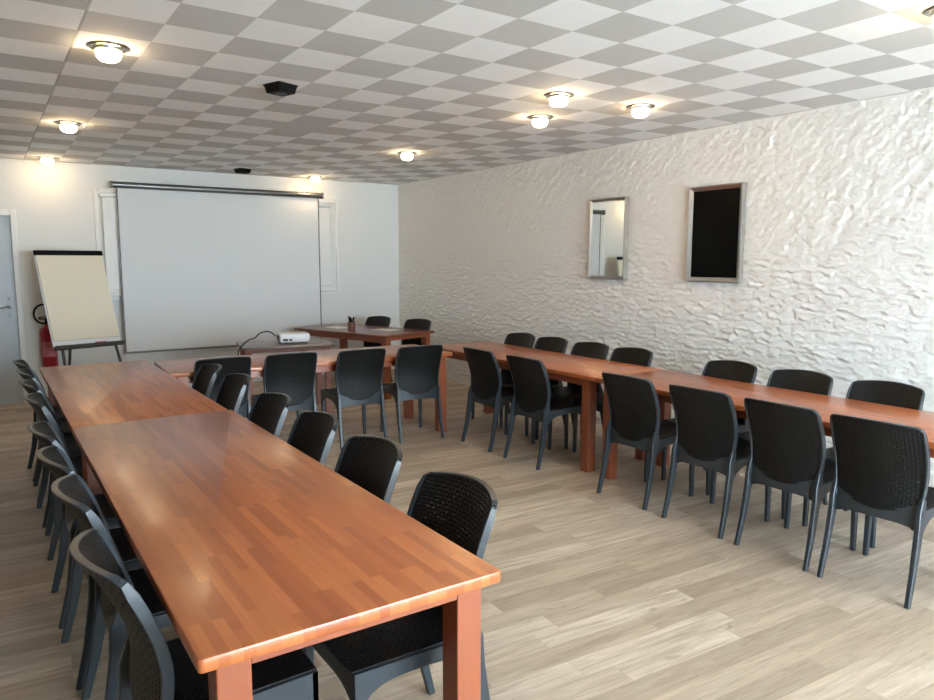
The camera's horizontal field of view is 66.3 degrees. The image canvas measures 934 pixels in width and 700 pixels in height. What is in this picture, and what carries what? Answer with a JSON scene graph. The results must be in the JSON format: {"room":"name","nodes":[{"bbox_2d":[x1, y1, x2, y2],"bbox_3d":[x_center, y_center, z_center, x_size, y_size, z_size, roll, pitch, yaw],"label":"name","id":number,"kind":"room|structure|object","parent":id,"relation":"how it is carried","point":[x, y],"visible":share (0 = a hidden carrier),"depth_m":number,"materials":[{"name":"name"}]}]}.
{"room":"conference room","nodes":[
{"label":"conference room","id":0,"kind":"room"},
{"bbox_2d":[0,158,399,396],"bbox_3d":[-4.456,-0.796,8.388,8.220,2.700,0.150,-5,9,-34],"label":"wall","id":1,"kind":"structure","parent":0,"point":[53,205],"depth_m":8.76,"materials":[{"name":"white paint"}]},
{"bbox_2d":[0,215,23,404],"bbox_3d":[-5.384,-0.407,7.725,0.892,2.090,0.105,-5,9,-34],"label":"door","id":2,"kind":"structure","parent":1,"relation":"in","point":[11,391],"depth_m":7.95,"materials":[{"name":"grey paint"}]},
{"bbox_2d":[0,210,27,402],"bbox_3d":[-5.382,-0.434,7.701,1.022,2.150,0.022,-5,9,-34],"label":"trim","id":3,"kind":"structure","parent":1,"relation":"attached to","point":[12,213],"depth_m":7.92,"materials":[{"name":"white paint"}]},
{"bbox_2d":[33,304,58,366],"bbox_3d":[-4.729,-0.163,8.049,0.246,0.726,0.236,-5,9,-34],"label":"fire extinguisher","id":4,"kind":"object","parent":1,"relation":"attached to","point":[49,356],"visible":0.62,"depth_m":7.98,"materials":[{"name":"red metal"}]},
{"bbox_2d":[98,194,121,296],"bbox_3d":[-4.107,-1.226,8.426,0.370,1.188,0.090,-5,9,-34],"label":"trim","id":5,"kind":"structure","parent":1,"relation":"attached to","point":[108,201],"depth_m":8.37,"materials":[{"name":"white paint"}]},
{"bbox_2d":[109,180,323,353],"bbox_3d":[-3.055,-1.042,9.100,2.602,2.012,0.192,-5,9,-34],"label":"projection screen","id":6,"kind":"object","parent":1,"relation":"attached to","point":[202,267],"visible":0.98,"depth_m":8.97,"materials":[{"name":"fabric"}]},
{"bbox_2d":[93,188,339,300],"bbox_3d":[-3.054,-1.328,9.169,3.045,1.305,0.022,-5,9,-34],"label":"trim","id":7,"kind":"structure","parent":1,"relation":"attached to","point":[95,190],"depth_m":9.79,"materials":[{"name":"white paint"}]},
{"bbox_2d":[319,204,334,291],"bbox_3d":[-1.992,-1.400,9.840,0.310,1.188,0.090,-5,9,-34],"label":"trim","id":8,"kind":"structure","parent":1,"relation":"attached to","point":[324,209],"depth_m":9.85,"materials":[{"name":"white paint"}]},
{"bbox_2d":[0,0,933,184],"bbox_3d":[-1.061,-1.560,3.216,8.520,0.100,12.300,-5,9,-34],"label":"ceiling","id":9,"kind":"structure","parent":0,"point":[455,84],"depth_m":4.21,"materials":[{"name":"tile"}]},
{"bbox_2d":[36,156,57,164],"bbox_3d":[-4.514,-2.031,7.691,0.208,0.078,0.208,-5,9,-34],"label":"ceiling spotlight","id":10,"kind":"object","parent":9,"relation":"attached to","point":[47,160],"visible":1,"depth_m":7.64,"materials":[{"name":"white"}]},
{"bbox_2d":[53,120,82,132],"bbox_3d":[-3.210,-1.790,5.762,0.208,0.078,0.208,-5,9,-34],"label":"ceiling spotlight","id":11,"kind":"object","parent":9,"relation":"attached to","point":[65,126],"visible":1,"depth_m":5.71,"materials":[{"name":"white"}]},
{"bbox_2d":[85,41,129,62],"bbox_3d":[-1.859,-1.533,3.710,0.208,0.078,0.208,-5,9,-34],"label":"ceiling spotlight","id":12,"kind":"object","parent":9,"relation":"attached to","point":[106,51],"visible":1,"depth_m":3.66,"materials":[{"name":"silver metal"}]},
{"bbox_2d":[234,168,251,173],"bbox_3d":[-2.707,-2.158,8.634,0.155,0.056,0.155,6,9,41],"label":"ceiling speaker","id":13,"kind":"object","parent":9,"relation":"attached to","point":[237,170],"visible":1,"depth_m":8.59,"materials":[{"name":"black plastic"}]},
{"bbox_2d":[263,81,297,96],"bbox_3d":[-1.175,-1.643,4.513,0.155,0.056,0.155,5,9,36],"label":"ceiling speaker","id":14,"kind":"object","parent":9,"relation":"attached to","point":[279,88],"visible":1,"depth_m":4.47,"materials":[{"name":"black plastic"}]},
{"bbox_2d":[274,92,286,95],"bbox_3d":[-1.175,-1.617,4.516,0.079,0.004,0.079,-2,7,-16],"label":"grille","id":15,"kind":"object","parent":14,"relation":"attached to","point":[275,93],"depth_m":4.50,"materials":[{"name":"black plastic"}]},
{"bbox_2d":[307,175,322,181],"bbox_3d":[-1.994,-2.240,9.387,0.208,0.078,0.208,-5,9,-34],"label":"ceiling spotlight","id":16,"kind":"object","parent":9,"relation":"attached to","point":[314,178],"visible":1,"depth_m":9.34,"materials":[{"name":"white glass"}]},
{"bbox_2d":[397,151,416,159],"bbox_3d":[-0.615,-1.982,7.330,0.208,0.078,0.208,-5,9,-34],"label":"ceiling spotlight","id":17,"kind":"object","parent":9,"relation":"attached to","point":[405,155],"visible":1,"depth_m":7.28,"materials":[{"name":"white"}]},
{"bbox_2d":[527,114,553,127],"bbox_3d":[0.561,-1.754,5.508,0.208,0.078,0.208,-5,9,-34],"label":"ceiling spotlight","id":18,"kind":"object","parent":9,"relation":"attached to","point":[538,120],"visible":1,"depth_m":5.46,"materials":[{"name":"white"}]},
{"bbox_2d":[543,91,574,106],"bbox_3d":[0.612,-1.663,4.777,0.208,0.078,0.208,-5,9,-34],"label":"ceiling spotlight","id":19,"kind":"object","parent":9,"relation":"attached to","point":[557,98],"visible":1,"depth_m":4.73,"materials":[{"name":"white"}]},
{"bbox_2d":[626,103,655,117],"bbox_3d":[1.243,-1.706,5.126,0.208,0.078,0.208,-5,9,-34],"label":"ceiling spotlight","id":20,"kind":"object","parent":9,"relation":"attached to","point":[639,110],"visible":1,"depth_m":5.08,"materials":[{"name":"white"}]},
{"bbox_2d":[923,6,933,18],"bbox_3d":[2.121,-1.458,3.141,0.208,0.078,0.208,-5,9,-34],"label":"ceiling spotlight","id":21,"kind":"object","parent":9,"relation":"attached to","point":[926,12],"visible":1,"depth_m":3.16,"materials":[{"name":"white"}]},
{"bbox_2d":[0,368,933,699],"bbox_3d":[-1.063,1.218,3.562,8.520,0.100,12.300,-5,9,-34],"label":"floor","id":22,"kind":"structure","parent":0,"point":[602,596],"depth_m":3.50,"materials":[{"name":"brown wood"}]},
{"bbox_2d":[12,359,64,481],"bbox_3d":[-3.092,0.495,5.453,0.577,0.872,0.435,-5,9,-36],"label":"dining chair","id":23,"kind":"object","parent":22,"relation":"on","point":[20,364],"visible":0.27,"depth_m":5.46,"materials":[{"name":"plastic"}]},
{"bbox_2d":[16,368,72,501],"bbox_3d":[-2.787,0.550,5.012,0.577,0.872,0.435,-5,9,-34],"label":"dining chair","id":24,"kind":"object","parent":22,"relation":"on","point":[25,373],"visible":0.16,"depth_m":4.98,"materials":[{"name":"plastic"}]},
{"bbox_2d":[19,379,80,527],"bbox_3d":[-2.489,0.606,4.564,0.577,0.872,0.435,-5,9,-35],"label":"dining chair","id":25,"kind":"object","parent":22,"relation":"on","point":[30,385],"visible":0.21,"depth_m":4.46,"materials":[{"name":"plastic"}]},
{"bbox_2d":[23,392,82,560],"bbox_3d":[-2.166,0.666,4.088,0.577,0.872,0.435,-4,8,-32],"label":"dining chair","id":26,"kind":"object","parent":22,"relation":"on","point":[37,401],"visible":0.3,"depth_m":3.85,"materials":[{"name":"plastic"}]},
{"bbox_2d":[27,420,120,628],"bbox_3d":[-1.707,0.755,3.377,0.577,0.872,0.435,-5,9,-34],"label":"dining chair","id":27,"kind":"object","parent":22,"relation":"on","point":[44,432],"visible":0.34,"depth_m":3.30,"materials":[{"name":"plastic"}]},
{"bbox_2d":[32,250,124,365],"bbox_3d":[-4.242,-0.227,7.836,0.845,1.714,0.725,6,9,39],"label":"flipchart","id":28,"kind":"object","parent":22,"relation":"on","point":[74,287],"visible":0.88,"depth_m":7.72,"materials":[{"name":"beige paper"}]},
{"bbox_2d":[54,340,124,350],"bbox_3d":[-4.047,-0.050,7.689,0.072,0.055,0.710,6,9,39],"label":"tray","id":29,"kind":"object","parent":28,"relation":"on","point":[66,344],"depth_m":7.64,"materials":[{"name":"metal"}]},
{"bbox_2d":[36,445,141,689],"bbox_3d":[-1.401,0.810,2.935,0.577,0.872,0.435,-5,9,-36],"label":"dining chair","id":30,"kind":"object","parent":22,"relation":"on","point":[53,457],"visible":0.27,"depth_m":2.83,"materials":[{"name":"plastic"}]},
{"bbox_2d":[51,474,171,699],"bbox_3d":[-1.107,0.861,2.528,0.577,0.872,0.435,-5,8,-33],"label":"dining chair","id":31,"kind":"object","parent":22,"relation":"on","point":[72,490],"visible":0.37,"depth_m":2.41,"materials":[{"name":"plastic"}]},
{"bbox_2d":[39,360,226,481],"bbox_3d":[-2.403,0.613,4.974,0.795,0.750,2.494,-5,9,-34],"label":"meeting table","id":32,"kind":"object","parent":22,"relation":"on","point":[112,392],"visible":0.52,"depth_m":4.58,"materials":[{"name":"brown wood"}]},
{"bbox_2d":[70,528,318,699],"bbox_3d":[-0.768,0.923,2.030,0.577,0.872,0.435,-5,9,-35],"label":"dining chair","id":33,"kind":"object","parent":22,"relation":"on","point":[151,667],"visible":0.82,"depth_m":1.94,"materials":[{"name":"plastic"}]},
{"bbox_2d":[191,364,221,397],"bbox_3d":[-1.992,0.555,4.980,0.577,0.872,0.435,-4,8,-32],"label":"dining chair","id":34,"kind":"object","parent":22,"relation":"on","point":[206,375],"visible":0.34,"depth_m":5.13,"materials":[{"name":"plastic"}]},
{"bbox_2d":[193,356,250,417],"bbox_3d":[-1.994,0.460,5.744,0.435,0.872,0.577,-5,9,-34],"label":"dining chair","id":35,"kind":"object","parent":22,"relation":"on","point":[242,364],"visible":0.36,"depth_m":5.55,"materials":[{"name":"plastic"}]},
{"bbox_2d":[214,373,250,412],"bbox_3d":[-1.656,0.611,4.530,0.577,0.872,0.435,-5,9,-34],"label":"dining chair","id":36,"kind":"object","parent":22,"relation":"on","point":[231,390],"visible":0.31,"depth_m":4.67,"materials":[{"name":"plastic"}]},
{"bbox_2d":[247,393,290,437],"bbox_3d":[-1.230,0.698,3.840,0.577,0.872,0.435,-5,9,-35],"label":"dining chair","id":37,"kind":"object","parent":22,"relation":"on","point":[268,411],"visible":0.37,"depth_m":3.97,"materials":[{"name":"plastic"}]},
{"bbox_2d":[251,352,316,416],"bbox_3d":[-1.528,0.425,6.025,0.435,0.872,0.577,-4,8,-32],"label":"dining chair","id":38,"kind":"object","parent":22,"relation":"on","point":[291,374],"visible":0.73,"depth_m":5.85,"materials":[{"name":"plastic"}]},
{"bbox_2d":[236,338,334,411],"bbox_3d":[-1.934,0.290,7.636,0.930,0.735,0.600,-3,8,-24],"label":"side table","id":39,"kind":"object","parent":22,"relation":"on","point":[250,347],"visible":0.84,"depth_m":7.48,"materials":[{"name":"brown wood"}]},
{"bbox_2d":[237,331,275,355],"bbox_3d":[-2.194,0.258,7.345,0.143,0.874,0.628,6,9,41],"label":"power cable","id":40,"kind":"object","parent":39,"relation":"on","point":[263,331],"visible":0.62,"depth_m":7.30,"materials":[{"name":"black plastic"}]},
{"bbox_2d":[276,331,309,343],"bbox_3d":[-1.854,-0.131,7.609,0.312,0.106,0.267,-3,8,-24],"label":"projector","id":41,"kind":"object","parent":39,"relation":"on","point":[282,337],"visible":1,"depth_m":7.50,"materials":[{"name":"white plastic"}]},
{"bbox_2d":[72,410,499,699],"bbox_3d":[-0.968,0.876,2.873,0.812,0.750,2.606,-5,9,-34],"label":"meeting table","id":42,"kind":"object","parent":22,"relation":"on","point":[253,549],"visible":0.92,"depth_m":2.12,"materials":[{"name":"brown wood"}]},
{"bbox_2d":[154,344,451,431],"bbox_3d":[-1.401,0.431,6.441,2.480,0.750,0.800,-4,8,-31],"label":"meeting table","id":43,"kind":"object","parent":22,"relation":"on","point":[182,369],"visible":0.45,"depth_m":6.39,"materials":[{"name":"brown wood"}]},
{"bbox_2d":[287,411,338,464],"bbox_3d":[-0.887,0.760,3.344,0.577,0.872,0.435,-5,8,-33],"label":"dining chair","id":44,"kind":"object","parent":22,"relation":"on","point":[312,433],"visible":0.27,"depth_m":3.47,"materials":[{"name":"plastic"}]},
{"bbox_2d":[320,348,387,449],"bbox_3d":[-0.991,0.393,6.289,0.435,0.872,0.577,-4,8,-31],"label":"dining chair","id":45,"kind":"object","parent":22,"relation":"on","point":[358,372],"visible":0.99,"depth_m":6.11,"materials":[{"name":"plastic"}]},
{"bbox_2d":[294,323,433,399],"bbox_3d":[-1.310,0.108,9.042,1.660,0.750,0.850,6,9,39],"label":"work table","id":46,"kind":"object","parent":22,"relation":"on","point":[362,332],"visible":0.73,"depth_m":8.68,"materials":[{"name":"brown wood"}]},
{"bbox_2d":[326,326,347,328],"bbox_3d":[-1.659,-0.291,9.190,0.297,0.003,0.210,7,10,44],"label":"paper sheet","id":47,"kind":"object","parent":46,"relation":"on","point":[335,327],"visible":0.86,"depth_m":9.15,"materials":[{"name":"white paper"}]},
{"bbox_2d":[348,321,354,330],"bbox_3d":[-1.419,-0.294,8.794,0.092,0.108,0.092,-5,9,-34],"label":"pen cup","id":48,"kind":"object","parent":46,"relation":"on","point":[351,325],"visible":1,"depth_m":8.76,"materials":[{"name":"brown wood"}]},
{"bbox_2d":[372,328,398,330],"bbox_3d":[-1.014,-0.252,8.880,0.297,0.003,0.210,5,8,33],"label":"paper sheet","id":49,"kind":"object","parent":46,"relation":"on","point":[380,329],"visible":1,"depth_m":8.89,"materials":[{"name":"white paper"}]},
{"bbox_2d":[334,436,402,502],"bbox_3d":[-0.547,0.822,2.843,0.577,0.872,0.435,-5,9,-36],"label":"dining chair","id":50,"kind":"object","parent":22,"relation":"on","point":[373,463],"visible":0.32,"depth_m":2.96,"materials":[{"name":"plastic"}]},
{"bbox_2d":[359,316,392,381],"bbox_3d":[-1.299,0.004,9.411,0.435,0.872,0.577,6,9,39],"label":"dining chair","id":51,"kind":"object","parent":22,"relation":"on","point":[372,320],"visible":0.29,"depth_m":9.57,"materials":[{"name":"plastic"}]},
{"bbox_2d":[302,471,497,699],"bbox_3d":[-0.202,0.887,2.325,0.577,0.872,0.435,-5,9,-34],"label":"dining chair","id":52,"kind":"object","parent":22,"relation":"on","point":[462,508],"visible":0.51,"depth_m":2.25,"materials":[{"name":"plastic"}]},
{"bbox_2d":[380,345,444,442],"bbox_3d":[-0.503,0.360,6.555,0.435,0.872,0.577,-4,8,-28],"label":"dining chair","id":53,"kind":"object","parent":22,"relation":"on","point":[417,368],"visible":0.97,"depth_m":6.38,"materials":[{"name":"plastic"}]},
{"bbox_2d":[401,319,430,344],"bbox_3d":[-0.743,0.060,8.965,0.435,0.872,0.577,6,9,39],"label":"dining chair","id":54,"kind":"object","parent":22,"relation":"on","point":[424,324],"visible":0.29,"depth_m":9.11,"materials":[{"name":"plastic"}]},
{"bbox_2d":[461,347,535,451],"bbox_3d":[0.261,0.396,6.274,0.577,0.872,0.435,-5,9,-34],"label":"dining chair","id":55,"kind":"object","parent":22,"relation":"on","point":[486,388],"visible":0.88,"depth_m":6.11,"materials":[{"name":"plastic"}]},
{"bbox_2d":[471,333,534,426],"bbox_3d":[0.386,0.277,7.227,0.577,0.872,0.435,-5,9,-35],"label":"dining chair","id":56,"kind":"object","parent":22,"relation":"on","point":[527,340],"visible":0.34,"depth_m":7.32,"materials":[{"name":"plastic"}]},
{"bbox_2d":[500,337,567,436],"bbox_3d":[0.654,0.327,6.832,0.577,0.872,0.435,-5,8,-33],"label":"dining chair","id":57,"kind":"object","parent":22,"relation":"on","point":[554,344],"visible":0.35,"depth_m":6.87,"materials":[{"name":"plastic"}]},
{"bbox_2d":[503,355,581,469],"bbox_3d":[0.610,0.460,5.760,0.577,0.872,0.435,-5,9,-35],"label":"dining chair","id":58,"kind":"object","parent":22,"relation":"on","point":[532,398],"visible":0.98,"depth_m":5.61,"materials":[{"name":"plastic"}]},
{"bbox_2d":[440,341,662,471],"bbox_3d":[0.578,0.425,6.506,0.742,0.750,2.425,-5,9,-34],"label":"meeting table","id":59,"kind":"object","parent":22,"relation":"on","point":[580,370],"visible":0.57,"depth_m":5.76,"materials":[{"name":"brown wood"}]},
{"bbox_2d":[535,342,608,448],"bbox_3d":[0.953,0.382,6.391,0.577,0.872,0.435,-5,9,-34],"label":"dining chair","id":60,"kind":"object","parent":22,"relation":"on","point":[597,350],"visible":0.53,"depth_m":6.42,"materials":[{"name":"plastic"}]},
{"bbox_2d":[572,347,652,451],"bbox_3d":[1.234,0.434,5.978,0.577,0.872,0.435,-5,9,-34],"label":"dining chair","id":61,"kind":"object","parent":22,"relation":"on","point":[630,355],"visible":0.22,"depth_m":6.03,"materials":[{"name":"plastic"}]},
{"bbox_2d":[596,372,694,510],"bbox_3d":[1.213,0.571,4.872,0.577,0.872,0.435,-5,9,-35],"label":"dining chair","id":62,"kind":"object","parent":22,"relation":"on","point":[634,408],"visible":0.92,"depth_m":4.71,"materials":[{"name":"plastic"}]},
{"bbox_2d":[661,360,757,494],"bbox_3d":[1.770,0.532,5.188,0.577,0.872,0.435,-5,8,-33],"label":"dining chair","id":63,"kind":"object","parent":22,"relation":"on","point":[741,371],"visible":0.28,"depth_m":5.23,"materials":[{"name":"plastic"}]},
{"bbox_2d":[661,384,771,538],"bbox_3d":[1.535,0.631,4.398,0.577,0.872,0.435,-5,9,-35],"label":"dining chair","id":64,"kind":"object","parent":22,"relation":"on","point":[706,420],"visible":0.94,"depth_m":4.24,"materials":[{"name":"plastic"}]},
{"bbox_2d":[597,370,933,479],"bbox_3d":[1.984,0.685,4.425,0.750,0.750,2.605,-5,9,-34],"label":"meeting table","id":65,"kind":"object","parent":22,"relation":"on","point":[826,405],"visible":0.54,"depth_m":4.53,"materials":[{"name":"brown wood"}]},
{"bbox_2d":[730,369,832,518],"bbox_3d":[2.079,0.589,4.734,0.577,0.872,0.435,-5,9,-35],"label":"dining chair","id":66,"kind":"object","parent":22,"relation":"on","point":[809,381],"visible":0.27,"depth_m":4.80,"materials":[{"name":"plastic"}]},
{"bbox_2d":[734,397,857,571],"bbox_3d":[1.829,0.685,3.963,0.577,0.872,0.435,-5,9,-34],"label":"dining chair","id":67,"kind":"object","parent":22,"relation":"on","point":[788,442],"visible":0.91,"depth_m":3.81,"materials":[{"name":"plastic"}]},
{"bbox_2d":[802,380,924,547],"bbox_3d":[2.383,0.645,4.285,0.577,0.872,0.435,-5,9,-34],"label":"dining chair","id":68,"kind":"object","parent":22,"relation":"on","point":[892,393],"visible":0.24,"depth_m":4.34,"materials":[{"name":"plastic"}]},
{"bbox_2d":[817,413,933,608],"bbox_3d":[2.100,0.735,3.564,0.577,0.872,0.435,-5,9,-36],"label":"dining chair","id":69,"kind":"object","parent":22,"relation":"on","point":[882,468],"visible":1,"depth_m":3.41,"materials":[{"name":"plastic"}]},
{"bbox_2d":[398,88,933,487],"bbox_3d":[2.399,-0.462,5.702,0.173,2.711,12.300,-5,9,-34],"label":"wall","id":70,"kind":"structure","parent":0,"point":[838,275],"depth_m":5.95,"materials":[{"name":"white paint"}]},
{"bbox_2d":[588,196,629,279],"bbox_3d":[1.378,-1.085,6.986,0.054,0.780,0.490,-4,8,-33],"label":"wall mirror","id":71,"kind":"object","parent":70,"relation":"attached to","point":[609,217],"visible":1,"depth_m":6.96,"materials":[{"name":"silver metal"}]},
{"bbox_2d":[686,182,746,282],"bbox_3d":[2.070,-0.968,5.969,0.054,0.800,0.530,-5,9,-34],"label":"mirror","id":72,"kind":"object","parent":70,"relation":"attached to","point":[716,213],"visible":1,"depth_m":5.94,"materials":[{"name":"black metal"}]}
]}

